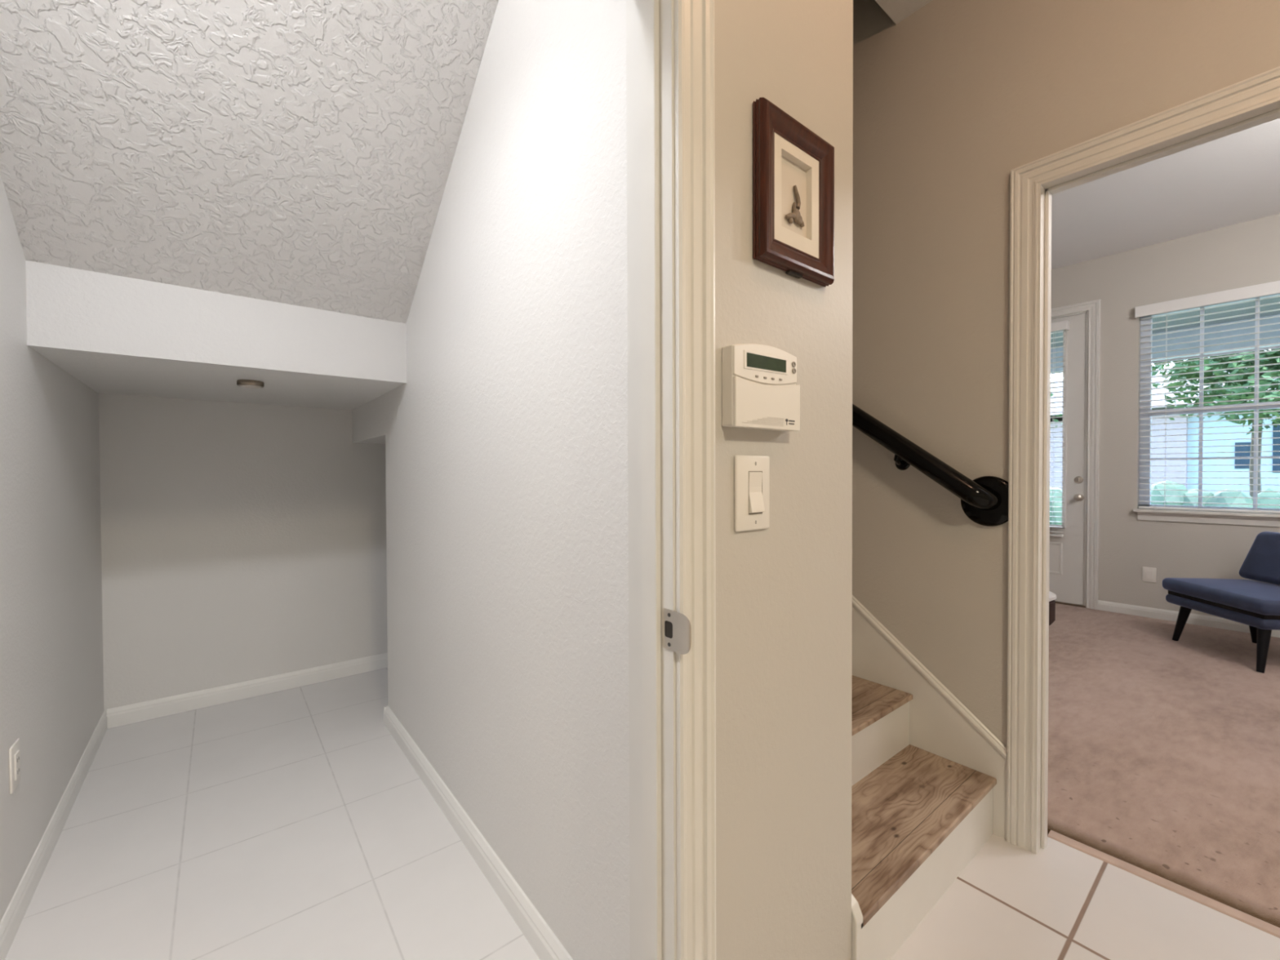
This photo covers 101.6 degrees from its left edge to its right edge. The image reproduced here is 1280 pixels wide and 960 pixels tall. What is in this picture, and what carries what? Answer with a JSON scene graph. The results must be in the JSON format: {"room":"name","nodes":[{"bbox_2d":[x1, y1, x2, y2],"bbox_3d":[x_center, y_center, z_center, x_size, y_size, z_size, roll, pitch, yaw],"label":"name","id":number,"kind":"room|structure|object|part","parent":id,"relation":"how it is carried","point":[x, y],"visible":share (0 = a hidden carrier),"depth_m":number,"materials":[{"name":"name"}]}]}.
{"room":"hallway","nodes":[
{"label":"hallway","id":0,"kind":"room"},
{"bbox_2d":[0,173,103,921],"bbox_3d":[-1.703,-0.361,1.328,0.100,3.100,3.010,-1,1,-39],"label":"wall","id":1,"kind":"structure","parent":0,"point":[51,668],"depth_m":1.62,"materials":[{"name":"paint"}]},
{"bbox_2d":[8,737,20,794],"bbox_3d":[-1.675,0.766,1.400,0.009,0.120,0.074,-1,1,-39],"label":"wall outlet","id":2,"kind":"object","parent":1,"relation":"attached to","point":[15,750],"visible":1,"depth_m":1.39,"materials":[{"name":"white plastic"}]},
{"bbox_2d":[14,750,20,780],"bbox_3d":[-1.673,0.766,1.402,0.004,0.068,0.034,-1,1,-39],"label":"receptacle","id":3,"kind":"object","parent":2,"relation":"attached to","point":[17,760],"depth_m":1.40,"materials":[{"name":"white plastic"}]},
{"bbox_2d":[0,711,107,959],"bbox_3d":[-1.660,1.146,1.390,0.012,0.083,2.790,-1,1,-39],"label":"baseboard","id":4,"kind":"structure","parent":1,"relation":"attached to","point":[11,922],"depth_m":1.60,"materials":[{"name":"white wood"}]},
{"bbox_2d":[29,346,404,409],"bbox_3d":[-1.771,-0.617,2.333,1.060,0.415,1.155,-1,1,-39],"label":"ceiling","id":5,"kind":"structure","parent":0,"point":[104,373],"depth_m":2.19,"materials":[{"name":"paint"}]},
{"bbox_2d":[25,260,406,383],"bbox_3d":[-1.405,-0.612,1.878,1.060,0.415,0.012,-1,1,-39],"label":"soffit","id":6,"kind":"structure","parent":5,"relation":"attached to","point":[68,308],"depth_m":1.79,"materials":[{"name":"paint"}]},
{"bbox_2d":[236,379,264,388],"bbox_3d":[-1.608,-0.395,2.155,0.092,0.026,0.092,-1,1,-39],"label":"puck light","id":7,"kind":"object","parent":5,"relation":"attached to","point":[251,384],"visible":1,"depth_m":2.13,"materials":[{"name":"silver metal"}]},
{"bbox_2d":[98,393,387,713],"bbox_3d":[-1.626,-0.387,3.257,2.440,3.100,0.100,-1,1,-39],"label":"wall","id":8,"kind":"structure","parent":0,"point":[241,542],"depth_m":2.77,"materials":[{"name":"paint"}]},
{"bbox_2d":[106,652,387,728],"bbox_3d":[-1.586,1.120,3.233,2.420,0.088,0.012,-1,1,-39],"label":"baseboard","id":9,"kind":"structure","parent":8,"relation":"attached to","point":[142,711],"depth_m":2.78,"materials":[{"name":"white wood"}]},
{"bbox_2d":[0,0,498,323],"bbox_3d":[-0.895,-1.292,1.233,1.060,1.289,1.623,-1,1,-39],"label":"ceiling","id":10,"kind":"structure","parent":0,"point":[300,153],"depth_m":1.49,"materials":[{"name":"paint"}]},
{"bbox_2d":[351,0,630,959],"bbox_3d":[-0.736,-0.365,2.119,0.280,3.080,2.790,-1,1,-39],"label":"wall","id":11,"kind":"structure","parent":0,"point":[504,437],"depth_m":1.34,"materials":[{"name":"paint"}]},
{"bbox_2d":[383,705,573,959],"bbox_3d":[-0.490,1.136,1.842,0.318,0.083,1.996,-1,1,-39],"label":"baseboard","id":12,"kind":"structure","parent":11,"relation":"attached to","point":[546,945],"depth_m":1.57,"materials":[{"name":"white wood"}]},
{"bbox_2d":[4,667,1279,959],"bbox_3d":[0.034,1.256,0.304,3.807,0.120,6.810,-1,1,-39],"label":"floor","id":13,"kind":"structure","parent":0,"point":[291,824],"depth_m":1.55,"materials":[{"name":"tile"}]},
{"bbox_2d":[851,595,1007,959],"bbox_3d":[0.244,0.308,2.163,0.900,1.725,1.927,-1,1,-39],"label":"staircase","id":14,"kind":"structure","parent":13,"relation":"on","point":[929,779],"depth_m":1.69,"materials":[{"name":"brown wood"}]},
{"bbox_2d":[1047,830,1279,937],"bbox_3d":[1.716,1.184,1.282,0.041,0.026,1.147,-1,1,-39],"label":"threshold","id":15,"kind":"object","parent":13,"relation":"on","point":[1224,908],"visible":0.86,"depth_m":1.50,"materials":[{"name":"wood"}]},
{"bbox_2d":[715,0,853,959],"bbox_3d":[-0.645,-1.465,2.107,0.510,5.280,2.905,-1,1,-39],"label":"wall","id":16,"kind":"structure","parent":0,"point":[784,589],"depth_m":1.00,"materials":[{"name":"beige paint"}]},
{"bbox_2d":[734,454,768,532],"bbox_3d":[0.203,0.023,0.932,0.093,0.134,0.014,-1,1,-39],"label":"light switch","id":17,"kind":"object","parent":16,"relation":"attached to","point":[751,472],"visible":1,"depth_m":0.93,"materials":[{"name":"white plastic"}]},
{"bbox_2d":[721,343,799,431],"bbox_3d":[0.219,-0.165,0.931,0.183,0.149,0.032,-1,1,-39],"label":"alarm keypad","id":18,"kind":"object","parent":16,"relation":"attached to","point":[760,390],"visible":1,"depth_m":0.90,"materials":[{"name":"white plastic"}]},
{"bbox_3d":[0.224,-0.204,0.921,0.176,0.068,0.004,-1,1,-39],"label":"panel","id":19,"kind":"part","parent":18,"relation":"part of","materials":[{"name":"white plastic"}]},
{"bbox_3d":[0.227,-0.134,0.923,0.182,0.088,0.007,-1,1,-39],"label":"flip door","id":20,"kind":"part","parent":18,"relation":"part of","materials":[{"name":"white plastic"}]},
{"bbox_2d":[752,97,834,287],"bbox_3d":[0.299,-0.534,0.994,0.231,0.283,0.028,-1,1,-39],"label":"picture frame","id":21,"kind":"object","parent":16,"relation":"attached to","point":[793,166],"visible":1,"depth_m":0.99,"materials":[{"name":"brown wood"}]},
{"bbox_2d":[875,0,932,24],"bbox_3d":[0.811,-1.821,-0.883,3.795,0.300,4.236,-1,1,-39],"label":"ceiling","id":22,"kind":"structure","parent":0,"point":[897,11],"depth_m":1.88,"materials":[{"name":"paint"}]},
{"bbox_2d":[852,0,1279,747],"bbox_3d":[1.454,-1.474,1.413,0.080,5.300,7.000,-1,1,-39],"label":"wall","id":23,"kind":"structure","parent":0,"point":[950,98],"depth_m":1.80,"materials":[{"name":"beige paint"}]},
{"bbox_2d":[852,403,1008,526],"bbox_3d":[0.461,-0.671,2.514,0.104,1.635,2.213,-1,1,-39],"label":"handrail","id":24,"kind":"object","parent":23,"relation":"attached to","point":[984,500],"visible":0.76,"depth_m":1.76,"materials":[{"name":"black metal"}]},
{"bbox_2d":[1006,66,1279,853],"bbox_3d":[1.628,0.095,1.213,0.103,2.166,1.286,-1,1,-39],"label":"door frame","id":25,"kind":"structure","parent":23,"relation":"in","point":[1255,100],"depth_m":1.64,"materials":[{"name":"beige wood"}]},
{"bbox_2d":[1047,603,1279,928],"bbox_3d":[3.041,1.212,2.717,3.822,0.124,5.800,-1,1,-39],"label":"floor","id":26,"kind":"structure","parent":0,"point":[1164,752],"depth_m":2.23,"materials":[{"name":"carpet"}]},
{"bbox_2d":[1048,591,1056,625],"bbox_3d":[2.768,0.964,3.872,0.504,0.348,0.504,-1,1,-39],"label":"footstool","id":27,"kind":"object","parent":26,"relation":"on","point":[1052,596],"visible":0.13,"depth_m":3.66,"materials":[{"name":"brown fabric"}]},
{"bbox_2d":[1048,591,1056,601],"bbox_3d":[2.768,0.822,3.870,0.504,0.062,0.504,-1,1,-39],"label":"cushion","id":28,"kind":"object","parent":27,"relation":"on","point":[1052,596],"depth_m":3.68,"materials":[{"name":"white fabric"}]},
{"bbox_2d":[1162,531,1279,673],"bbox_3d":[4.010,0.748,3.375,0.609,0.789,0.726,0,1,8],"label":"accent chair","id":29,"kind":"object","parent":26,"relation":"on","point":[1252,603],"visible":1,"depth_m":3.43,"materials":[{"name":"blue fabric"}]},
{"bbox_3d":[3.812,1.002,3.666,0.059,0.272,0.101,-1,1,-32],"label":"leg","id":30,"kind":"part","parent":29,"relation":"part of","materials":[{"name":"black wood"}]},
{"bbox_2d":[1162,577,1279,615],"bbox_3d":[3.986,0.742,3.378,0.560,0.104,0.726,0,1,8],"label":"seat cushion","id":31,"kind":"object","parent":29,"relation":"on","point":[1252,597],"depth_m":3.36,"materials":[{"name":"blue fabric"}]},
{"bbox_3d":[3.986,0.850,3.380,0.535,0.066,0.690,0,1,8],"label":"seat","id":32,"kind":"part","parent":29,"relation":"part of","materials":[{"name":"blue fabric"}]},
{"bbox_3d":[4.244,1.001,3.618,0.115,0.274,0.060,-1,1,-37],"label":"leg","id":33,"kind":"part","parent":29,"relation":"part of","materials":[{"name":"black wood"}]},
{"bbox_3d":[4.226,0.525,3.341,0.171,0.344,0.643,0,1,8],"label":"backrest","id":34,"kind":"part","parent":29,"relation":"part of","materials":[{"name":"blue fabric"}]},
{"bbox_3d":[3.721,1.009,3.123,0.118,0.275,0.059,0,1,-20],"label":"leg","id":35,"kind":"part","parent":29,"relation":"part of","materials":[{"name":"black wood"}]},
{"bbox_2d":[1050,213,1279,617],"bbox_3d":[4.547,-0.437,3.913,0.160,3.140,5.800,-1,1,-39],"label":"wall","id":36,"kind":"structure","parent":0,"point":[1245,254],"depth_m":4.32,"materials":[{"name":"beige paint"}]},
{"bbox_2d":[1049,320,1069,537],"bbox_3d":[3.597,-0.455,4.908,0.064,1.925,0.669,-1,1,-39],"label":"door blind","id":37,"kind":"object","parent":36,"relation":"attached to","point":[1063,325],"visible":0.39,"depth_m":4.70,"materials":[{"name":"white plastic"}]},
{"bbox_3d":[3.749,-0.434,4.732,0.048,1.867,0.002,-1,1,-39],"label":"ladder cord","id":38,"kind":"part","parent":37,"relation":"part of","materials":[{"name":"white fabric"}]},
{"bbox_3d":[3.606,0.499,4.926,0.044,0.018,0.614,-1,1,-39],"label":"rail","id":39,"kind":"part","parent":37,"relation":"part of","materials":[{"name":"white plastic"}]},
{"bbox_2d":[1048,298,1100,609],"bbox_3d":[3.661,-0.218,4.960,0.193,2.685,1.088,-1,1,-39],"label":"door","id":40,"kind":"structure","parent":36,"relation":"attached to","point":[1080,504],"depth_m":4.62,"materials":[{"name":"white paint"}]},
{"bbox_3d":[3.639,0.711,4.954,0.010,0.298,0.598,-1,1,-39],"label":"panel moulding","id":41,"kind":"part","parent":40,"relation":"part of","materials":[{"name":"white paint"}]},
{"bbox_3d":[3.632,-0.477,4.936,0.014,1.824,0.642,-1,1,-39],"label":"lite frame","id":42,"kind":"part","parent":40,"relation":"part of","materials":[{"name":"white paint"}]},
{"bbox_3d":[3.682,1.113,4.990,0.150,0.021,0.922,-1,1,-39],"label":"sill","id":43,"kind":"part","parent":40,"relation":"part of","materials":[{"name":"silver metal"}]},
{"bbox_3d":[3.867,0.154,4.608,0.065,0.068,0.068,-1,1,-39],"label":"knob","id":44,"kind":"part","parent":40,"relation":"part of","materials":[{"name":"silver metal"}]},
{"bbox_2d":[1142,566,1156,582],"bbox_3d":[4.168,0.775,4.270,0.010,0.121,0.082,-1,1,-39],"label":"wall outlet","id":45,"kind":"object","parent":36,"relation":"attached to","point":[1149,574],"visible":1,"depth_m":4.27,"materials":[{"name":"white plastic"}]},
{"bbox_2d":[1097,600,1279,637],"bbox_3d":[5.136,1.097,3.071,0.013,0.081,3.725,-1,1,-39],"label":"baseboard","id":46,"kind":"structure","parent":36,"relation":"attached to","point":[1161,614],"depth_m":4.17,"materials":[{"name":"white wood"}]},
{"bbox_2d":[1133,293,1279,526],"bbox_3d":[4.553,-0.531,3.829,0.165,1.730,1.343,-1,1,-39],"label":"window","id":47,"kind":"structure","parent":36,"relation":"attached to","point":[1169,515],"depth_m":4.09,"materials":[{"name":"white plastic"}]},
{"bbox_3d":[4.581,-0.547,3.867,0.052,0.050,1.178,-1,1,-39],"label":"meeting rail","id":48,"kind":"part","parent":47,"relation":"part of","materials":[{"name":"white plastic"}]},
{"bbox_2d":[1134,280,1279,513],"bbox_3d":[4.521,-0.588,3.811,0.101,1.656,1.325,-1,1,-39],"label":"window blind","id":49,"kind":"object","parent":36,"relation":"attached to","point":[1273,287],"visible":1,"depth_m":4.01,"materials":[{"name":"white plastic"}]},
{"bbox_3d":[4.236,-0.568,4.204,0.052,1.588,0.002,-1,1,-39],"label":"ladder cord","id":50,"kind":"part","parent":49,"relation":"part of","materials":[{"name":"white fabric"}]},
{"bbox_3d":[4.538,0.231,3.842,0.048,0.018,1.256,-1,1,-39],"label":"rail","id":51,"kind":"part","parent":49,"relation":"part of","materials":[{"name":"white plastic"}]},
{"bbox_3d":[4.536,-0.564,3.832,0.052,1.588,0.002,-1,1,-39],"label":"ladder cord","id":52,"kind":"part","parent":49,"relation":"part of","materials":[{"name":"white fabric"}]},
{"bbox_2d":[1050,297,1279,347],"bbox_3d":[5.555,-1.757,4.775,2.520,0.150,8.500,-1,1,-39],"label":"ceiling","id":53,"kind":"structure","parent":0,"point":[1276,300],"depth_m":5.39,"materials":[{"name":"paint"}]},
{"bbox_2d":[1050,314,1279,373],"bbox_3d":[6.498,-1.546,5.537,0.200,0.300,8.500,-1,1,-39],"label":"beam","id":54,"kind":"structure","parent":53,"relation":"attached to","point":[1273,340],"depth_m":5.70,"materials":[{"name":"paint"}]},
{"bbox_2d":[1051,118,1279,269],"bbox_3d":[3.013,-1.935,2.599,3.845,0.100,5.700,-1,1,-39],"label":"ceiling","id":55,"kind":"structure","parent":0,"point":[1233,179],"depth_m":3.53,"materials":[{"name":"paint"}]},
{"bbox_3d":[-0.892,-0.439,0.128,2.380,3.280,0.115,-1,1,-39],"label":"wall","id":56,"kind":"structure","parent":0,"visible":0},
{"bbox_2d":[626,0,715,959],"bbox_3d":[-0.343,0.130,0.568,1.091,2.128,0.142,-1,1,-39],"label":"door frame","id":57,"kind":"structure","parent":56,"relation":"in","point":[670,44],"depth_m":0.84,"materials":[{"name":"beige wood"}]},
{"bbox_2d":[662,608,691,654],"bbox_3d":[0.056,0.237,0.816,0.004,0.064,0.061,-1,1,-41],"label":"strike plate","id":58,"kind":"object","parent":57,"relation":"attached to","point":[677,637],"visible":1,"depth_m":0.81,"materials":[{"name":"silver metal"}]},
{"bbox_3d":[-0.305,0.130,0.520,1.091,2.128,0.019,-1,1,-39],"label":"casing","id":59,"kind":"part","parent":57,"relation":"part of","materials":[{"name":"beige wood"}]},
{"label":"outside","id":60,"kind":"structure","parent":0,"visible":0},
{"bbox_3d":[25.741,1.022,20.735,53.920,0.130,80.000,-1,1,-39],"label":"ground","id":61,"kind":"structure","parent":60,"visible":0},
{"bbox_2d":[1049,381,1062,428],"bbox_3d":[6.894,-1.403,11.075,3.731,5.175,3.367,-1,1,-39],"label":"leafy tree","id":62,"kind":"object","parent":61,"relation":"on","point":[1051,394],"visible":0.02,"depth_m":10.00,"materials":[{"name":"green plant"}]},
{"bbox_2d":[1049,366,1279,494],"bbox_3d":[20.086,-1.548,18.081,6.000,5.120,17.800,-1,1,-39],"label":"house","id":63,"kind":"structure","parent":61,"relation":"on","point":[1057,460],"depth_m":17.13,"materials":[{"name":"paint"}]},
{"bbox_2d":[1049,480,1279,524],"bbox_3d":[7.679,0.657,7.828,1.051,1.352,11.194,-1,1,-39],"label":"hedge","id":64,"kind":"object","parent":61,"relation":"on","point":[1167,486],"visible":0.04,"depth_m":7.38,"materials":[{"name":"green plant"}]},
{"bbox_2d":[1151,348,1279,497],"bbox_3d":[10.082,-1.321,8.387,3.574,5.058,3.679,0,1,-3],"label":"leafy tree","id":65,"kind":"object","parent":61,"relation":"on","point":[1276,353],"visible":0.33,"depth_m":8.29,"materials":[{"name":"green plant"}]}
]}

